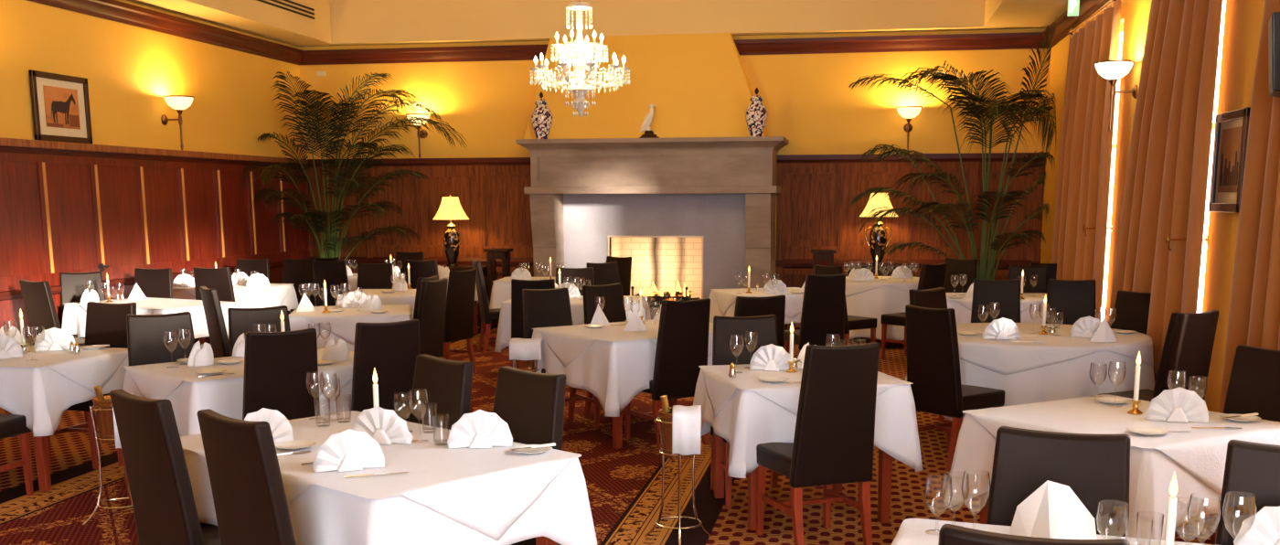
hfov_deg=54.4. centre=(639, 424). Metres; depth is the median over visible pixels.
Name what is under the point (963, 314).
tablecloth
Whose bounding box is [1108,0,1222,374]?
curtain
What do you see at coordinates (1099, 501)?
water goblet
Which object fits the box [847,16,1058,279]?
potted palm
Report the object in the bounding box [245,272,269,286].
napkin
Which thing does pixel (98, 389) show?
wine bottle
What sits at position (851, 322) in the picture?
dining chair
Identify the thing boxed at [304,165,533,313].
wainscoting
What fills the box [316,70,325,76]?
wall sensor
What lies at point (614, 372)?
tablecloth
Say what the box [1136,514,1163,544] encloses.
tumbler
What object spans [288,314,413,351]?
tablecloth
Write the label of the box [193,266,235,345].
dining chair
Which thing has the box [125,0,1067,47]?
ceiling
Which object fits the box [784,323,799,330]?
baseboard
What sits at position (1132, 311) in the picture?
dining chair
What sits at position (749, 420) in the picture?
tablecloth
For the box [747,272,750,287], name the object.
candle
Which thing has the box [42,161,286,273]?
trim
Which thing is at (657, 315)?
napkin
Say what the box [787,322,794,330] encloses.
dining table
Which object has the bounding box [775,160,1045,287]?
wainscoting
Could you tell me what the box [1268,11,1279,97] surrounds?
loudspeaker
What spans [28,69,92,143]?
picture
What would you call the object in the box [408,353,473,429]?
dining chair
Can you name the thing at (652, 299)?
log
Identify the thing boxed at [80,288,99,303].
napkin
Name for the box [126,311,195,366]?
dining chair
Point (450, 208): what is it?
table lamp
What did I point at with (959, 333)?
plate
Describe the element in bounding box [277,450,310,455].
fork
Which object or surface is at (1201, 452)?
cloth
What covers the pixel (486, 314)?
dining chair
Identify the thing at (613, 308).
dining chair
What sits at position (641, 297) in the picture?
candle
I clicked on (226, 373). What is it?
fork
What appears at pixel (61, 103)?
print
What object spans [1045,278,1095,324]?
dining chair
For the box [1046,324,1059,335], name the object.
posy
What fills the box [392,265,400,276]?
napkin
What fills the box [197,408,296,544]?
dining chair
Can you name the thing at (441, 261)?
trim
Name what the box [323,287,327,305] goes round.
candle
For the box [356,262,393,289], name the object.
dining chair
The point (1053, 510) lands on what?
napkin
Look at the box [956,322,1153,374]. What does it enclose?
cloth
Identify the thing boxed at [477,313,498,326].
baseboard
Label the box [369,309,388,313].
plate
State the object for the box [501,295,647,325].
cloth
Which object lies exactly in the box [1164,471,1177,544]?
candlestick
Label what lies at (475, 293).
tablecloth
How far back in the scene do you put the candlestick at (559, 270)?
12.00 m
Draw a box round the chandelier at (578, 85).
[529,0,630,117]
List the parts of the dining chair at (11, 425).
seat, leg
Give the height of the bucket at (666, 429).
0.232 m
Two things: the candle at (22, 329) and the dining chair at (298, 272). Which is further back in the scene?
the dining chair at (298, 272)
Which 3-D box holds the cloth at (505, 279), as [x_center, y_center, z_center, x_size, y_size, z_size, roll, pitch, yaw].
[-1.059,-1.611,14.805,1.294,0.238,0.900,1,10,5]
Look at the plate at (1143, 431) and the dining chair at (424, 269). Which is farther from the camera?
the dining chair at (424, 269)
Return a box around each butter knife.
[78,344,109,346]
[503,442,555,450]
[1222,412,1258,418]
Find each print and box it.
[42,85,80,129]
[1217,126,1242,191]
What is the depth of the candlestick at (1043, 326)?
8.58 m
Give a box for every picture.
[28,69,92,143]
[1208,106,1250,213]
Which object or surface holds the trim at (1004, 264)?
attached to the wall at (809, 101)
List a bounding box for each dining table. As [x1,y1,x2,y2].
[32,433,124,491]
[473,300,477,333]
[535,535,557,544]
[611,398,677,448]
[713,430,892,530]
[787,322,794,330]
[980,490,989,523]
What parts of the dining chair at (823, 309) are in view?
leg, seat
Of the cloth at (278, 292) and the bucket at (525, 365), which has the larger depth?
the cloth at (278, 292)
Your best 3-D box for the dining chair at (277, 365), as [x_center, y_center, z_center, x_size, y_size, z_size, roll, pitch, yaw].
[-1.995,-0.022,6.736,0.448,1.018,0.540,-7,12,-34]
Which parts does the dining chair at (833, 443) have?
leg, seat, leg, leg, backrest, leg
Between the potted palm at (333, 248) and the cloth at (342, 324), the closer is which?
the cloth at (342, 324)
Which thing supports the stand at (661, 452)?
on the floor
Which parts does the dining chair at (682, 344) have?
leg, seat, leg, leg, backrest, leg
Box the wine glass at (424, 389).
[408,388,428,441]
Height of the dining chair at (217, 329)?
1.018 m
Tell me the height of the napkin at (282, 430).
0.147 m
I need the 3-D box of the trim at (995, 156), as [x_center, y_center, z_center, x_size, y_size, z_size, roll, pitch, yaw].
[3.346,-3.298,15.470,3.270,0.122,0.100,2,10,10]
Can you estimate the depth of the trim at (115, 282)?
12.57 m
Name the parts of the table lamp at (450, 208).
lamp shade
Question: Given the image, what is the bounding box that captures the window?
[1100,24,1123,321]
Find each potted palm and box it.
[237,71,467,260]
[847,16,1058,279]
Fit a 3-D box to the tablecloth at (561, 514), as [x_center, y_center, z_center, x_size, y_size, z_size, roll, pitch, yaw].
[-1.066,0.296,4.803,1.616,0.419,1.066,9,14,42]
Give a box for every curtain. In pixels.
[1050,0,1121,320]
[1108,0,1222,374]
[1218,0,1279,413]
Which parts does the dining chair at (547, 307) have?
backrest, leg, leg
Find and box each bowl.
[21,346,28,353]
[1048,329,1055,335]
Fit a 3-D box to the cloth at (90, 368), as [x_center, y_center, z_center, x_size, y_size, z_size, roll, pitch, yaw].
[-4.012,-0.316,7.715,1.493,0.242,1.001,3,11,16]
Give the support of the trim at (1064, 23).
attached to the wall at (1242, 18)
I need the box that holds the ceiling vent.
[256,0,314,19]
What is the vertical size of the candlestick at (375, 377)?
0.274 m
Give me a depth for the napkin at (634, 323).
8.89 m
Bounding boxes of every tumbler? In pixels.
[313,396,330,426]
[334,394,351,422]
[420,402,437,433]
[431,413,448,442]
[1125,517,1152,544]
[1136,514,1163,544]
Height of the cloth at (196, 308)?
0.242 m
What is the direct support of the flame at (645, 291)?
on the log at (657, 293)
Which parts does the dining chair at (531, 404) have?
seat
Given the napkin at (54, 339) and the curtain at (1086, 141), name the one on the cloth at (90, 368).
the napkin at (54, 339)
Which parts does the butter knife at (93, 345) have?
handle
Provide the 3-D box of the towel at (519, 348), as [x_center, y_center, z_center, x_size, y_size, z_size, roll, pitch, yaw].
[-0.826,-0.510,9.075,0.231,0.240,0.240,0,10,1]
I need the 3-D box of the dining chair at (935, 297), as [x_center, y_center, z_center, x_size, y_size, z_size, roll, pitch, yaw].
[2.290,-0.480,9.191,0.448,1.018,0.540,-8,13,-37]
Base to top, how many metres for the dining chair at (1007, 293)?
1.018 m
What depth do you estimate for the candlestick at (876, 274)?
14.57 m
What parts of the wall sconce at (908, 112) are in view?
stem, lamp shade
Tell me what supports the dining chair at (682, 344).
on the floor
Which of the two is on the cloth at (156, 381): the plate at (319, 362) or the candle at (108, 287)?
the plate at (319, 362)
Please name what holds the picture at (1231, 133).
attached to the wall at (1242, 18)
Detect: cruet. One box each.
[69,341,74,353]
[74,341,80,354]
[729,363,735,378]
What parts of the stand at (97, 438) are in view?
leg, leg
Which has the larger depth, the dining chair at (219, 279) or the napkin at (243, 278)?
the napkin at (243, 278)
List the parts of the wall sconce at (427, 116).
lamp shade, stem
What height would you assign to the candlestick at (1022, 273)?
0.274 m
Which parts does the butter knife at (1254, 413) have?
handle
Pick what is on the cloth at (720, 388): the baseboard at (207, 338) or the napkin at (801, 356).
the napkin at (801, 356)
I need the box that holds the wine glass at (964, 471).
[961,470,990,516]
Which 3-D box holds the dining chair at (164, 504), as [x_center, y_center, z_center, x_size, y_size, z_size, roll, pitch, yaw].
[-1.577,0.366,4.579,0.448,1.018,0.540,9,14,42]
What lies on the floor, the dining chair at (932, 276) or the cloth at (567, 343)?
the dining chair at (932, 276)
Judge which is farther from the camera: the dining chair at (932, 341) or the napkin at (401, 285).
the napkin at (401, 285)
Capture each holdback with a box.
[1083,224,1113,236]
[1165,234,1208,250]
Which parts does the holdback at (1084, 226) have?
arm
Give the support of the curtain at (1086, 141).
hanging from the curtain rod
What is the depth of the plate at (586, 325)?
9.15 m
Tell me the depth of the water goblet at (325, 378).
5.44 m
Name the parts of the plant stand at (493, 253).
leg, leg, leg, leg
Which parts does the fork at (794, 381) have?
handle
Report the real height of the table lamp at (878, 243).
0.925 m
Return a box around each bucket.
[91,394,115,443]
[515,359,538,372]
[654,406,703,459]
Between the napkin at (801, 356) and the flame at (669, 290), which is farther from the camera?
the flame at (669, 290)
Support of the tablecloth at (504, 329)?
on the dining table
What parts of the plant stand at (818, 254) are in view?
leg, leg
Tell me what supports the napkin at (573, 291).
on the cloth at (576, 305)
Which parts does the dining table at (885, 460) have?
leg, leg, leg, leg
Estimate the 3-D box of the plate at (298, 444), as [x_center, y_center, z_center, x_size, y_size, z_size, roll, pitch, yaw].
[-1.313,0.082,4.734,0.160,0.014,0.160,-3,11,-13]
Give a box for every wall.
[0,0,303,159]
[298,28,1051,278]
[523,32,768,138]
[1040,0,1264,412]
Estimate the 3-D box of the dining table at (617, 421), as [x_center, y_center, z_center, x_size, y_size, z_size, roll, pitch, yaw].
[0.053,-0.326,9.154,1.296,0.742,1.046,-7,12,-34]
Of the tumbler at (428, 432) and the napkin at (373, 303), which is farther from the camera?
the napkin at (373, 303)
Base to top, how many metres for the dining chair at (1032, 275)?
1.018 m
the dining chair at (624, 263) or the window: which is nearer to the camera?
the window
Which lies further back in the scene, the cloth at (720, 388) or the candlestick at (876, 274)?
the candlestick at (876, 274)
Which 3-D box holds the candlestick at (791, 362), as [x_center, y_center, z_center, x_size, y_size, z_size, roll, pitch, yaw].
[0.821,-0.420,6.742,0.066,0.274,0.066,2,10,10]
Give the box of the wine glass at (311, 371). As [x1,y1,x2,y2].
[306,371,325,419]
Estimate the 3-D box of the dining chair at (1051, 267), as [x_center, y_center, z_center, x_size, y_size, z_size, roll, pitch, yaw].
[4.199,-1.135,12.778,0.448,1.018,0.540,2,10,10]
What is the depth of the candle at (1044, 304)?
8.57 m
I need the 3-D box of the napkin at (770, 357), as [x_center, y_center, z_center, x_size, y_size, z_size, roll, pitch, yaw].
[0.726,-0.370,6.826,0.251,0.147,0.081,3,11,16]
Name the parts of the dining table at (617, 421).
leg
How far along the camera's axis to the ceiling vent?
15.05 m
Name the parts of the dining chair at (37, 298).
backrest, seat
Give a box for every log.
[646,290,661,296]
[647,298,663,304]
[660,298,675,304]
[662,291,670,296]
[674,290,692,296]
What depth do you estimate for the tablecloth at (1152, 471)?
4.83 m
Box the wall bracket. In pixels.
[97,263,109,271]
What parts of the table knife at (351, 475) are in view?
handle, blade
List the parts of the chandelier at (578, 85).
arm, arm, arm, arm, arm, crown, arm, arm, arm, arm, arm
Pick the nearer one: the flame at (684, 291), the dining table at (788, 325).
the dining table at (788, 325)
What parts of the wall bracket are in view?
arm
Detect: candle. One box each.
[19,318,25,342]
[106,279,109,296]
[280,320,284,331]
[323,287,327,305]
[373,384,379,407]
[407,268,410,283]
[640,296,642,316]
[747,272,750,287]
[789,333,793,361]
[1020,276,1023,292]
[1042,303,1046,325]
[1133,365,1141,400]
[1164,496,1177,544]
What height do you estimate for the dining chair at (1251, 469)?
1.018 m
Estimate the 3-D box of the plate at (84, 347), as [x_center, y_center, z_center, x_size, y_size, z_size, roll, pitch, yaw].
[-3.481,-0.488,7.921,0.160,0.014,0.160,-4,11,-20]
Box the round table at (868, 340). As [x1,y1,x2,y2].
[855,338,904,346]
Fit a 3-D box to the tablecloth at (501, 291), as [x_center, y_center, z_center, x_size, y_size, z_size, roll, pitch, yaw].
[-1.060,-1.503,14.820,1.366,0.446,0.966,1,10,5]
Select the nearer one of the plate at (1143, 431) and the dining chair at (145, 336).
the plate at (1143, 431)
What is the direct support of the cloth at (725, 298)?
on the tablecloth at (714, 308)
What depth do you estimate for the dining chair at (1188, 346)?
7.38 m
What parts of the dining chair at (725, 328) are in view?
leg, leg, backrest, leg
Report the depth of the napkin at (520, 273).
14.55 m
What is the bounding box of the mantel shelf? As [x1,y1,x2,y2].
[515,136,789,151]
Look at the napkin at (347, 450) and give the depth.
4.32 m
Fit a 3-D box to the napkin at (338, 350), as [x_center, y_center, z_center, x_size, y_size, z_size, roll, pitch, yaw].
[-1.782,-0.443,7.287,0.163,0.142,0.084,-4,11,-21]
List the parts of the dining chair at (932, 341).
backrest, leg, leg, seat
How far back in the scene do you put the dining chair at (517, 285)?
10.55 m
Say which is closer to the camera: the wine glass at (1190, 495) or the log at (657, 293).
the wine glass at (1190, 495)
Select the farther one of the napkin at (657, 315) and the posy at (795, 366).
the napkin at (657, 315)
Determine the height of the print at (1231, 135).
0.380 m
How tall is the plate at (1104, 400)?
0.014 m
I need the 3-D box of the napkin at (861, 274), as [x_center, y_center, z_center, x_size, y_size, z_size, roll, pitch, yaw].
[2.555,-1.714,14.223,0.251,0.147,0.081,2,10,10]
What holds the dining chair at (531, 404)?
on the floor
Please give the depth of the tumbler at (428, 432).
5.04 m
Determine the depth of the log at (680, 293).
16.08 m
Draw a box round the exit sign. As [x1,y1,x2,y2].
[1066,0,1079,16]
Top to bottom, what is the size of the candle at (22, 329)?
0.159 m
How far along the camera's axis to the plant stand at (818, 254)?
15.45 m
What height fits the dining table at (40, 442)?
0.742 m
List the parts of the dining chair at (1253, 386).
leg, backrest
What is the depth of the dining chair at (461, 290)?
11.99 m
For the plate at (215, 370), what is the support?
on the cloth at (156, 381)
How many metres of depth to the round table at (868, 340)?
14.46 m
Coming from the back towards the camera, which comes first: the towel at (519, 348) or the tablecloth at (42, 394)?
the towel at (519, 348)
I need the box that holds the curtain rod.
[1068,0,1129,34]
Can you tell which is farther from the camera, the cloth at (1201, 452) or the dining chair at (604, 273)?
the dining chair at (604, 273)
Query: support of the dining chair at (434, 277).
on the floor
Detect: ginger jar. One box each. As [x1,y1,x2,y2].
[530,91,552,138]
[745,87,767,136]
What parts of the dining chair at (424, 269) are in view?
backrest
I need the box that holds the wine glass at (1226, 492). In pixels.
[1222,491,1256,538]
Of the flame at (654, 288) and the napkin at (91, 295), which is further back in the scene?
the flame at (654, 288)
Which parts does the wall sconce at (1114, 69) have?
stem, lamp shade, arm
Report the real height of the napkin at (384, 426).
0.147 m
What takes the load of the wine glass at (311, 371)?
on the cloth at (485, 490)
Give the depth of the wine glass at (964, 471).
3.35 m
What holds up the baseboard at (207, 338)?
attached to the wall at (129, 69)
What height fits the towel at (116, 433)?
0.270 m
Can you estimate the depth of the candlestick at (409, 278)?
13.10 m
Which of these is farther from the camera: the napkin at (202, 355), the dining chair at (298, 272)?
the dining chair at (298, 272)
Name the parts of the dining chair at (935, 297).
backrest, leg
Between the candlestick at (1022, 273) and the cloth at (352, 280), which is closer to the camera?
the candlestick at (1022, 273)
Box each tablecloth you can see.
[0,355,128,436]
[61,303,241,339]
[122,370,351,436]
[172,284,298,311]
[182,448,597,544]
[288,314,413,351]
[335,295,415,317]
[393,279,489,306]
[489,281,511,309]
[494,301,650,351]
[532,329,712,416]
[693,368,922,478]
[708,289,801,327]
[845,285,909,340]
[905,350,1154,421]
[943,413,1279,540]
[946,299,1046,323]
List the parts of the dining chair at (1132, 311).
backrest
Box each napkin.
[0,324,21,343]
[0,334,23,359]
[33,327,75,351]
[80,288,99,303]
[127,283,146,299]
[172,273,194,287]
[187,340,213,366]
[231,271,248,284]
[232,332,245,356]
[243,407,294,443]
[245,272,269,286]
[296,293,316,311]
[312,428,384,472]
[321,336,350,361]
[341,290,366,308]
[346,265,352,276]
[350,405,413,444]
[362,293,381,310]
[391,277,407,290]
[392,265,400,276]
[437,266,449,277]
[447,409,512,448]
[510,267,531,279]
[556,281,580,297]
[590,303,609,325]
[623,309,647,330]
[652,305,661,319]
[749,343,794,371]
[762,278,788,293]
[796,341,816,368]
[800,281,805,291]
[847,267,858,279]
[852,267,874,280]
[891,266,912,277]
[965,283,973,297]
[981,317,1019,339]
[1008,480,1096,539]
[1069,316,1101,338]
[1090,317,1117,342]
[1144,386,1209,422]
[1233,506,1279,544]
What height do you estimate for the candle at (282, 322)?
0.159 m
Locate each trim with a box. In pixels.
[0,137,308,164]
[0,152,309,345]
[0,257,308,300]
[26,0,303,64]
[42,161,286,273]
[299,43,548,64]
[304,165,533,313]
[306,157,530,167]
[312,256,533,266]
[733,32,1048,55]
[775,258,1040,269]
[777,152,1046,163]
[1042,0,1109,47]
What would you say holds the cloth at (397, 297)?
on the tablecloth at (340, 298)
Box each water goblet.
[322,377,341,414]
[394,393,413,432]
[924,476,952,533]
[940,473,969,526]
[1096,501,1128,539]
[1174,512,1205,542]
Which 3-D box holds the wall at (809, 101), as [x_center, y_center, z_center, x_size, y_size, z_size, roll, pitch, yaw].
[0.229,-3.130,16.231,10.160,3.740,0.250,2,10,10]
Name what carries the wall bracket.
attached to the wall at (129, 69)
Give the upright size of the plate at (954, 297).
0.014 m
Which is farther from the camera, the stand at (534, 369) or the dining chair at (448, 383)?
the stand at (534, 369)
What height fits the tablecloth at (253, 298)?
0.441 m
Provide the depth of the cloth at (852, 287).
14.00 m
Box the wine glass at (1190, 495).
[1187,494,1221,543]
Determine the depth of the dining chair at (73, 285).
11.78 m
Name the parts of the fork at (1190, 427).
handle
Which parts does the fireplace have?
opening trim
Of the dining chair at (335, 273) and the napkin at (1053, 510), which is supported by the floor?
the dining chair at (335, 273)
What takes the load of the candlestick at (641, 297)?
on the cloth at (567, 343)
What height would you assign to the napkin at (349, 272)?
0.147 m
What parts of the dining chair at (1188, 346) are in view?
seat, backrest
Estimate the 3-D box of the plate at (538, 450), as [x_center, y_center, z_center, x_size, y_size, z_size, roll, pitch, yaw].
[-0.406,0.097,4.638,0.160,0.014,0.160,-1,10,-4]
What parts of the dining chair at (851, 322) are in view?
backrest, leg, seat, leg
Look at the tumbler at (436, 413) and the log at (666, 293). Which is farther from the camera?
the log at (666, 293)
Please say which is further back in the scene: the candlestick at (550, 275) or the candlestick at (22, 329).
the candlestick at (550, 275)
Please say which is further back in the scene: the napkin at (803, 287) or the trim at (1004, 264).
the trim at (1004, 264)
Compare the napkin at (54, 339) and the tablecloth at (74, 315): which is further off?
the tablecloth at (74, 315)
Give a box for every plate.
[79,346,105,349]
[176,358,188,362]
[195,368,226,374]
[214,359,244,363]
[274,439,316,449]
[317,360,336,365]
[327,309,344,311]
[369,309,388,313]
[381,290,396,292]
[510,444,552,454]
[583,324,605,328]
[757,376,789,383]
[947,296,964,298]
[957,331,980,335]
[1094,396,1130,404]
[1112,330,1136,333]
[1127,426,1170,436]
[1219,414,1261,422]
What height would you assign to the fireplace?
2.405 m
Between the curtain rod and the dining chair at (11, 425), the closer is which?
the dining chair at (11, 425)
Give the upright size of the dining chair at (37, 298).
1.018 m
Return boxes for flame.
[641,286,647,296]
[646,288,652,296]
[650,281,657,291]
[666,284,671,293]
[676,280,681,291]
[682,284,689,296]
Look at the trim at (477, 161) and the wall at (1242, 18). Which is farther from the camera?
the trim at (477, 161)
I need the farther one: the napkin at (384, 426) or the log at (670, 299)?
the log at (670, 299)
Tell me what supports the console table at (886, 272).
on the floor
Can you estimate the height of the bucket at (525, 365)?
0.232 m
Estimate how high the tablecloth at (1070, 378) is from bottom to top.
0.519 m
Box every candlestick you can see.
[19,308,30,351]
[105,273,113,302]
[280,310,284,331]
[321,280,330,312]
[373,368,379,407]
[407,264,412,288]
[549,258,552,278]
[558,269,560,285]
[640,288,645,323]
[746,265,752,293]
[785,321,797,373]
[874,256,878,278]
[1020,270,1024,298]
[1038,294,1048,334]
[1127,352,1142,414]
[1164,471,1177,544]
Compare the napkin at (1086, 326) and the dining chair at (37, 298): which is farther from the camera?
the dining chair at (37, 298)
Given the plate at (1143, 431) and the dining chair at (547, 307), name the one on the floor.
the dining chair at (547, 307)
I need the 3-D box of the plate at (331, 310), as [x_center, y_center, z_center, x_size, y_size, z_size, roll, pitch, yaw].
[-2.569,-0.957,10.502,0.160,0.014,0.160,-2,10,-11]
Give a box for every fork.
[198,373,234,376]
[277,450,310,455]
[769,381,800,383]
[1190,426,1242,428]
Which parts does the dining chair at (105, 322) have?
leg, seat, leg, leg, backrest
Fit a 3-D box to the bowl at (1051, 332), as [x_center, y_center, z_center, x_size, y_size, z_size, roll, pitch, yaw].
[2.831,-0.634,8.546,0.048,0.040,0.047,3,11,17]
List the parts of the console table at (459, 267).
leg, leg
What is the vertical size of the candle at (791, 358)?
0.159 m
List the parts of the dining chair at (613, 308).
leg, backrest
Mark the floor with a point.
(624, 485)
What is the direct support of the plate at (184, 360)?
on the cloth at (156, 381)
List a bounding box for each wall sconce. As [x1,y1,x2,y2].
[160,95,194,150]
[405,113,430,158]
[896,106,922,153]
[1093,59,1138,132]
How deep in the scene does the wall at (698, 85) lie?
15.45 m
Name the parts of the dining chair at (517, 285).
backrest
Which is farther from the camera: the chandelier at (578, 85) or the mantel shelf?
the mantel shelf
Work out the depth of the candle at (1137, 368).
5.40 m
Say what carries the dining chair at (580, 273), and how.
on the floor
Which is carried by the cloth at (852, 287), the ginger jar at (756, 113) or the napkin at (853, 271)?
the napkin at (853, 271)
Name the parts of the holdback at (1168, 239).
knob, arm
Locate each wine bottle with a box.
[94,385,104,400]
[660,394,671,413]
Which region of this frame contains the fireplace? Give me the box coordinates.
[515,136,789,319]
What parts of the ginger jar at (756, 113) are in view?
lid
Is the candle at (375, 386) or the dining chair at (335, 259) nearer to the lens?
the candle at (375, 386)
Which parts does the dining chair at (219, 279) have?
leg, backrest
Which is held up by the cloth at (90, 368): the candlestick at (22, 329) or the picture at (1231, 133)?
the candlestick at (22, 329)
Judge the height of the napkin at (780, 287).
0.147 m
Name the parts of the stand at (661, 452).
leg, leg, leg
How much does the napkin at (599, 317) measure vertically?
0.158 m
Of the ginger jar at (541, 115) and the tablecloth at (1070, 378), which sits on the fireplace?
the ginger jar at (541, 115)
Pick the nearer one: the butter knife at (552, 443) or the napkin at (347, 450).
the napkin at (347, 450)
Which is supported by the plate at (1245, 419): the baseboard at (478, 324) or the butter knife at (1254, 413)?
the butter knife at (1254, 413)
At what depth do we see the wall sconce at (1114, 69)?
10.22 m
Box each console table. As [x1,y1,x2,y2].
[437,265,488,330]
[844,264,910,276]
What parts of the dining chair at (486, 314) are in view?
leg, backrest, leg, seat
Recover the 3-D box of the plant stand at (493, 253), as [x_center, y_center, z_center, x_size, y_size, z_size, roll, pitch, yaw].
[-1.844,-1.773,16.322,0.320,1.050,0.300,2,10,10]
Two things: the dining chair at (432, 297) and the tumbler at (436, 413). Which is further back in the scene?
the dining chair at (432, 297)
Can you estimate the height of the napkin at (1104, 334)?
0.158 m
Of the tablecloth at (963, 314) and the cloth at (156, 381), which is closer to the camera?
the cloth at (156, 381)
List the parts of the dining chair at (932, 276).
leg, seat, leg, backrest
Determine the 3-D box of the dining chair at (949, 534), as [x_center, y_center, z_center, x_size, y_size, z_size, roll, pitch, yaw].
[0.875,0.679,2.806,0.448,1.018,0.540,4,11,21]
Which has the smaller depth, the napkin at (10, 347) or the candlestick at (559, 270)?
the napkin at (10, 347)
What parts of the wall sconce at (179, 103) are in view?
lamp shade, stem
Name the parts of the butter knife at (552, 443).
blade, handle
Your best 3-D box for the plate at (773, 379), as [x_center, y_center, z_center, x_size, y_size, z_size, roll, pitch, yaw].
[0.688,-0.227,6.408,0.160,0.014,0.160,1,10,6]
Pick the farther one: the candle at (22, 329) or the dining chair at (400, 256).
the dining chair at (400, 256)
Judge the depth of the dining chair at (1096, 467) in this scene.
3.58 m
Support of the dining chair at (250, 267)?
on the floor
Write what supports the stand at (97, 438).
on the floor
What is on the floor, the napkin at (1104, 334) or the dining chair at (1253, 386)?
the dining chair at (1253, 386)
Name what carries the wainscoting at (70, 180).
attached to the wall at (129, 69)
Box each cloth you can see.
[0,345,127,394]
[64,297,239,328]
[124,347,353,406]
[172,283,294,305]
[180,410,581,540]
[288,304,412,344]
[338,288,415,305]
[347,273,357,289]
[393,273,477,290]
[492,277,555,283]
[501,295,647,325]
[532,320,713,367]
[698,363,913,418]
[709,287,803,319]
[845,276,919,297]
[891,518,1213,544]
[945,292,1047,312]
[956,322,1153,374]
[962,394,1279,495]
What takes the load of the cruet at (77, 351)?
on the cloth at (90, 368)
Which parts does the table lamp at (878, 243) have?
handle, lamp shade, handle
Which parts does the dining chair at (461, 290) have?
leg, backrest, leg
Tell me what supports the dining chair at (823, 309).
on the floor
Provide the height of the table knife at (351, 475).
0.006 m
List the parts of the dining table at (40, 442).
leg, leg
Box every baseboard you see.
[194,336,210,343]
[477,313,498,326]
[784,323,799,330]
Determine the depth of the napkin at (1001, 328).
8.28 m
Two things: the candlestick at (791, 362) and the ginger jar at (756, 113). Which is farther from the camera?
the ginger jar at (756, 113)
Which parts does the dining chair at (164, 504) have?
seat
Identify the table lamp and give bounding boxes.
[432,193,469,266]
[859,190,897,266]
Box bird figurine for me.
[639,103,659,138]
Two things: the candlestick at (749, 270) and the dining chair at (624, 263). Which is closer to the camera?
the candlestick at (749, 270)
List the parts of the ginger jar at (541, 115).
lid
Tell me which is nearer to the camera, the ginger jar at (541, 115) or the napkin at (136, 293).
the napkin at (136, 293)
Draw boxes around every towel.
[112,393,133,448]
[509,338,542,367]
[672,405,701,455]
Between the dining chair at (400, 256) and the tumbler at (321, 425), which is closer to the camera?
the tumbler at (321, 425)
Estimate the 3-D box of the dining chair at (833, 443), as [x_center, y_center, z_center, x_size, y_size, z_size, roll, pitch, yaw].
[0.866,0.089,6.067,0.448,1.018,0.540,-4,11,-19]
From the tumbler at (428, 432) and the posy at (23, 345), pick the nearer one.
the tumbler at (428, 432)
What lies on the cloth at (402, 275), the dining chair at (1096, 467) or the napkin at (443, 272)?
the napkin at (443, 272)
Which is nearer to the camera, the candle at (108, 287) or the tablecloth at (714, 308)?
the candle at (108, 287)
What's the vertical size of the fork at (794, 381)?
0.006 m
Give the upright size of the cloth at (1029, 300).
0.244 m
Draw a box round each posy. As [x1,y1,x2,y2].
[20,341,30,353]
[793,357,800,370]
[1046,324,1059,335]
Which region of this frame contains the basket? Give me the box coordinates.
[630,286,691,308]
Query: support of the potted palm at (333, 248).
on the floor
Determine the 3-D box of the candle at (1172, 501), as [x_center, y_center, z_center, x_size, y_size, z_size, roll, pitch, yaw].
[1.294,0.256,3.037,0.021,0.159,0.020,2,10,10]
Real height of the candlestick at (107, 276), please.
0.274 m
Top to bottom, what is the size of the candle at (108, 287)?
0.159 m
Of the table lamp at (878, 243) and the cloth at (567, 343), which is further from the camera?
the table lamp at (878, 243)
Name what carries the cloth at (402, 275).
on the tablecloth at (475, 293)
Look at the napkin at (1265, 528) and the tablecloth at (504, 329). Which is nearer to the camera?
the napkin at (1265, 528)
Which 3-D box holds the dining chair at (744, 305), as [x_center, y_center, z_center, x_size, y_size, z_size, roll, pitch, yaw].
[0.763,-0.433,8.959,0.448,1.018,0.540,-4,11,-20]
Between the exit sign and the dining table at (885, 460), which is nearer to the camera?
the dining table at (885, 460)
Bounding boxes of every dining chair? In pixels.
[0,413,33,495]
[19,279,85,345]
[47,301,136,469]
[59,271,105,338]
[109,389,220,544]
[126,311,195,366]
[133,267,173,298]
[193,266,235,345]
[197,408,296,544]
[199,286,229,358]
[227,305,290,356]
[236,258,269,281]
[242,327,319,420]
[282,258,315,314]
[308,256,339,261]
[312,260,349,306]
[351,319,419,421]
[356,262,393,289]
[395,251,424,273]
[404,259,450,344]
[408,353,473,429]
[413,275,438,319]
[417,277,447,358]
[442,268,477,373]
[471,259,501,354]
[492,365,565,544]
[511,278,554,367]
[522,287,599,428]
[555,266,594,295]
[582,283,626,414]
[586,261,620,285]
[606,256,631,295]
[624,298,710,449]
[709,314,778,508]
[734,294,785,347]
[756,341,879,544]
[783,273,845,353]
[814,264,877,345]
[880,262,947,359]
[905,304,1005,471]
[909,287,947,420]
[938,523,1130,544]
[943,257,977,292]
[970,278,1020,323]
[986,426,1130,537]
[1008,265,1047,293]
[1029,262,1056,286]
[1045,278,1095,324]
[1098,309,1219,401]
[1110,289,1156,383]
[1174,344,1279,544]
[1215,439,1279,544]
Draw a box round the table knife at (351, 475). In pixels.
[343,471,409,477]
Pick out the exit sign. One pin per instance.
(1073, 5)
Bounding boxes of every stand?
[82,405,133,525]
[483,247,512,330]
[512,359,539,372]
[644,416,711,544]
[810,249,836,274]
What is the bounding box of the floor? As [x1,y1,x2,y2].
[0,326,1211,544]
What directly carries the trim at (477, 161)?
attached to the wall at (809, 101)
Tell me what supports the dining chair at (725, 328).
on the floor

